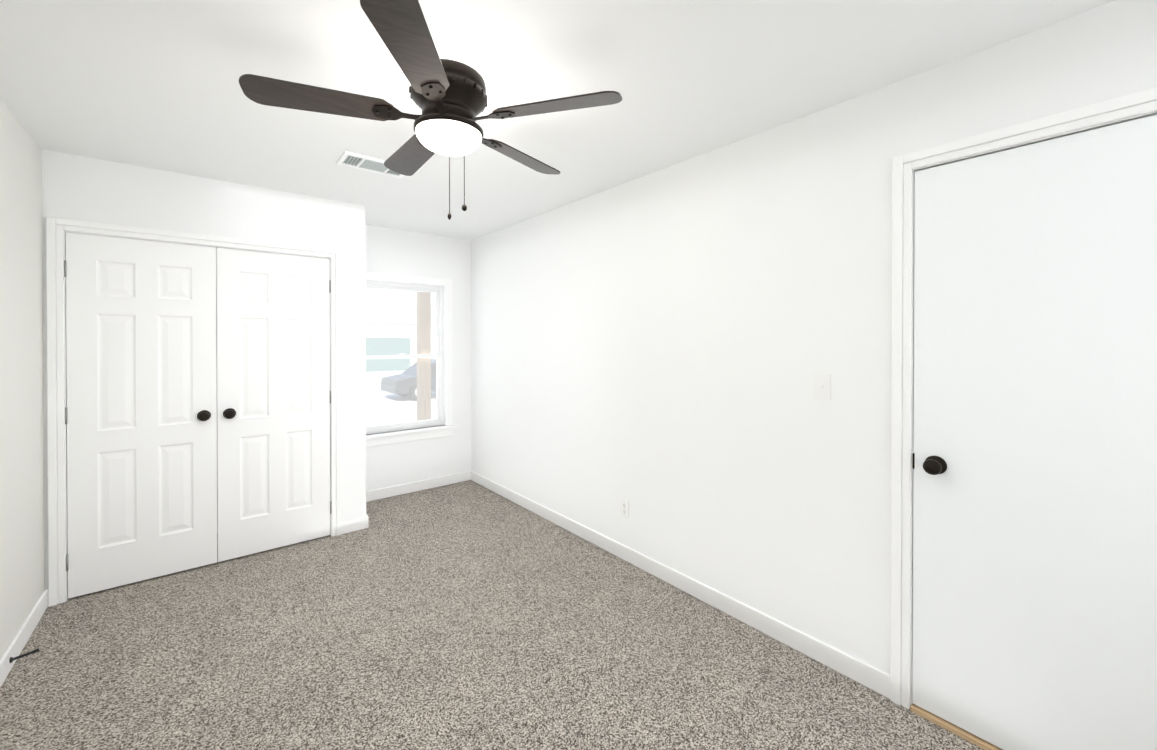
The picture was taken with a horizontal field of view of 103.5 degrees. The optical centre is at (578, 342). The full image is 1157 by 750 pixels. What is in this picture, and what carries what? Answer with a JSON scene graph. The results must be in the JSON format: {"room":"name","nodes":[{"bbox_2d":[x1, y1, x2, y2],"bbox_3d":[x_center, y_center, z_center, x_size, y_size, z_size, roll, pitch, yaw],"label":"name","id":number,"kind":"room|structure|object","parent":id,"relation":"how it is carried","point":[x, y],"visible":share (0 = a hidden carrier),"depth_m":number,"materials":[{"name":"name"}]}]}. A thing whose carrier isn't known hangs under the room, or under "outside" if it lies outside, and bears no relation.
{"room":"empty bedroom","nodes":[
{"label":"empty bedroom","id":0,"kind":"room"},
{"bbox_2d":[0,100,44,659],"bbox_3d":[-1.630,0.201,0.851,0.120,2.440,5.440,0,0,-39],"label":"wall","id":1,"kind":"structure","parent":0,"point":[22,569],"depth_m":2.13,"materials":[{"name":"white paint"}]},
{"bbox_2d":[0,589,47,686],"bbox_3d":[-1.388,1.376,0.668,0.013,0.092,4.600,0,0,-39],"label":"baseboard","id":2,"kind":"structure","parent":1,"relation":"attached to","point":[20,639],"depth_m":2.11,"materials":[{"name":"white paint"}]},
{"bbox_2d":[9,648,38,662],"bbox_3d":[-2.412,1.365,1.988,0.083,0.027,0.024,0,0,-39],"label":"door stop","id":3,"kind":"object","parent":2,"relation":"attached to","point":[11,659],"visible":1,"depth_m":1.98,"materials":[{"name":"black metal"}]},
{"bbox_2d":[42,149,59,588],"bbox_3d":[-2.861,0.192,2.492,0.062,2.440,0.100,0,0,-39],"label":"wall","id":4,"kind":"structure","parent":0,"point":[50,188],"depth_m":2.44,"materials":[{"name":"white paint"}]},
{"bbox_2d":[59,152,365,521],"bbox_3d":[-2.240,0.189,3.003,1.548,2.440,0.100,0,0,-39],"label":"wall","id":5,"kind":"structure","parent":0,"point":[102,191],"depth_m":3.03,"materials":[{"name":"white paint"}]},
{"bbox_2d":[64,232,216,597],"bbox_3d":[-2.535,0.399,2.677,0.646,2.000,0.103,0,0,-39],"label":"closet door","id":6,"kind":"structure","parent":5,"relation":"in","point":[141,411],"depth_m":2.67,"materials":[{"name":"white paint"}]},
{"bbox_2d":[46,217,340,606],"bbox_3d":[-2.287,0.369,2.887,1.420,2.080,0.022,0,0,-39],"label":"trim","id":7,"kind":"structure","parent":5,"relation":"attached to","point":[55,228],"depth_m":2.47,"materials":[{"name":"white paint"}]},
{"bbox_2d":[216,247,330,561],"bbox_3d":[-2.033,0.396,3.090,0.646,2.000,0.103,0,0,-39],"label":"closet door","id":8,"kind":"structure","parent":5,"relation":"in","point":[273,398],"depth_m":3.08,"materials":[{"name":"white paint"}]},
{"bbox_2d":[341,516,368,533],"bbox_3d":[-1.668,1.360,3.406,0.188,0.092,0.013,0,0,-39],"label":"baseboard","id":9,"kind":"structure","parent":5,"relation":"attached to","point":[352,525],"depth_m":3.40,"materials":[{"name":"white paint"}]},
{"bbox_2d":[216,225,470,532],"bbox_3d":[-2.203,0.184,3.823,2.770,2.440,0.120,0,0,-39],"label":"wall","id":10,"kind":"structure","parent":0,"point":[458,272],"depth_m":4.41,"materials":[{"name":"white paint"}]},
{"bbox_2d":[366,272,455,446],"bbox_3d":[-1.638,0.148,4.255,0.980,1.543,0.160,0,0,-39],"label":"window","id":11,"kind":"structure","parent":10,"relation":"in","point":[438,355],"depth_m":4.39,"materials":[{"name":"white plastic"}]},
{"bbox_2d":[366,471,470,501],"bbox_3d":[-1.534,1.355,4.294,1.147,0.092,0.013,0,0,-39],"label":"baseboard","id":12,"kind":"structure","parent":10,"relation":"attached to","point":[385,492],"depth_m":4.29,"materials":[{"name":"white paint"}]},
{"bbox_2d":[0,480,983,749],"bbox_3d":[-0.514,1.466,1.776,3.010,0.100,5.440,0,0,-39],"label":"floor","id":13,"kind":"structure","parent":0,"point":[468,614],"depth_m":2.03,"materials":[{"name":"carpet"}]},
{"bbox_2d":[0,0,1115,239],"bbox_3d":[-0.514,-1.074,1.761,3.010,0.100,5.440,0,0,-39],"label":"ceiling","id":14,"kind":"structure","parent":0,"point":[154,84],"depth_m":1.76,"materials":[{"name":"white paint"}]},
{"bbox_2d":[337,151,403,177],"bbox_3d":[-1.177,-1.023,2.640,0.360,0.012,0.200,0,0,-39],"label":"ceiling vent","id":15,"kind":"object","parent":14,"relation":"in","point":[359,161],"visible":0.81,"depth_m":2.61,"materials":[{"name":"white metal"}]},
{"bbox_2d":[239,0,621,219],"bbox_3d":[-0.532,-0.768,1.814,1.301,0.513,1.248,0,0,-39],"label":"ceiling fan","id":16,"kind":"object","parent":14,"relation":"hanging from","point":[448,97],"visible":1,"depth_m":1.65,"materials":[{"name":"black metal"}]},
{"bbox_2d":[471,0,1156,673],"bbox_3d":[0.369,0.189,2.970,0.120,2.440,4.706,0,0,-39],"label":"wall","id":17,"kind":"structure","parent":0,"point":[657,350],"depth_m":2.28,"materials":[{"name":"white paint"}]},
{"bbox_2d":[621,499,628,518],"bbox_3d":[0.299,1.079,2.960,0.008,0.114,0.070,0,0,-39],"label":"outlet","id":18,"kind":"object","parent":17,"relation":"attached to","point":[624,508],"visible":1,"depth_m":2.95,"materials":[{"name":"white plastic"}]},
{"bbox_2d":[471,471,889,698],"bbox_3d":[0.075,1.361,3.230,0.013,0.092,3.674,0,0,-39],"label":"baseboard","id":19,"kind":"structure","parent":17,"relation":"attached to","point":[859,671],"depth_m":2.38,"materials":[{"name":"white paint"}]},
{"bbox_2d":[814,373,830,399],"bbox_3d":[1.075,0.194,2.013,0.019,0.114,0.070,0,0,-39],"label":"light switch","id":20,"kind":"object","parent":17,"relation":"attached to","point":[822,386],"visible":1,"depth_m":2.01,"materials":[{"name":"white plastic"}]},
{"bbox_2d":[890,88,1156,708],"bbox_3d":[1.573,0.346,1.466,0.112,2.142,0.946,0,0,-39],"label":"door frame","id":21,"kind":"structure","parent":17,"relation":"attached to","point":[1115,109],"depth_m":1.76,"materials":[{"name":"white paint"}]},
{"bbox_2d":[912,115,1156,749],"bbox_3d":[1.532,0.371,1.433,0.103,2.046,0.812,0,0,-39],"label":"door","id":22,"kind":"structure","parent":17,"relation":"in","point":[1035,474],"depth_m":1.49,"materials":[{"name":"white paint"}]},
{"bbox_2d":[910,703,1002,749],"bbox_3d":[1.575,1.409,1.473,0.106,0.016,0.816,0,0,-39],"label":"threshold","id":23,"kind":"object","parent":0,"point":[954,729],"depth_m":1.66,"materials":[{"name":"brown wood"}]},
{"label":"outside","id":24,"kind":"structure","parent":0,"visible":0},
{"bbox_2d":[366,370,435,426],"bbox_3d":[-32.230,1.919,53.922,140.000,0.001,115.360,0,0,-39],"label":"ground","id":25,"kind":"structure","parent":24,"point":[374,410],"depth_m":15.60,"materials":[{"name":"white snow"}]},
{"bbox_2d":[366,302,434,371],"bbox_3d":[-19.875,-0.560,32.581,21.000,5.200,9.000,0,0,-39],"label":"building","id":26,"kind":"structure","parent":25,"relation":"on","point":[410,318],"depth_m":33.04,"materials":[{"name":"white"}]},
{"bbox_2d":[381,359,435,400],"bbox_3d":[-5.305,1.392,18.161,4.420,1.460,1.836,0,0,-39],"label":"car","id":27,"kind":"object","parent":25,"relation":"on","point":[406,386],"depth_m":16.74,"materials":[{"name":"grey paint"}]},
{"bbox_2d":[417,292,430,420],"bbox_3d":[-2.157,0.572,6.368,0.150,3.235,0.150,0,0,-39],"label":"post","id":28,"kind":"object","parent":25,"relation":"on","point":[426,319],"depth_m":6.31,"materials":[{"name":"brown wood"}]}
]}

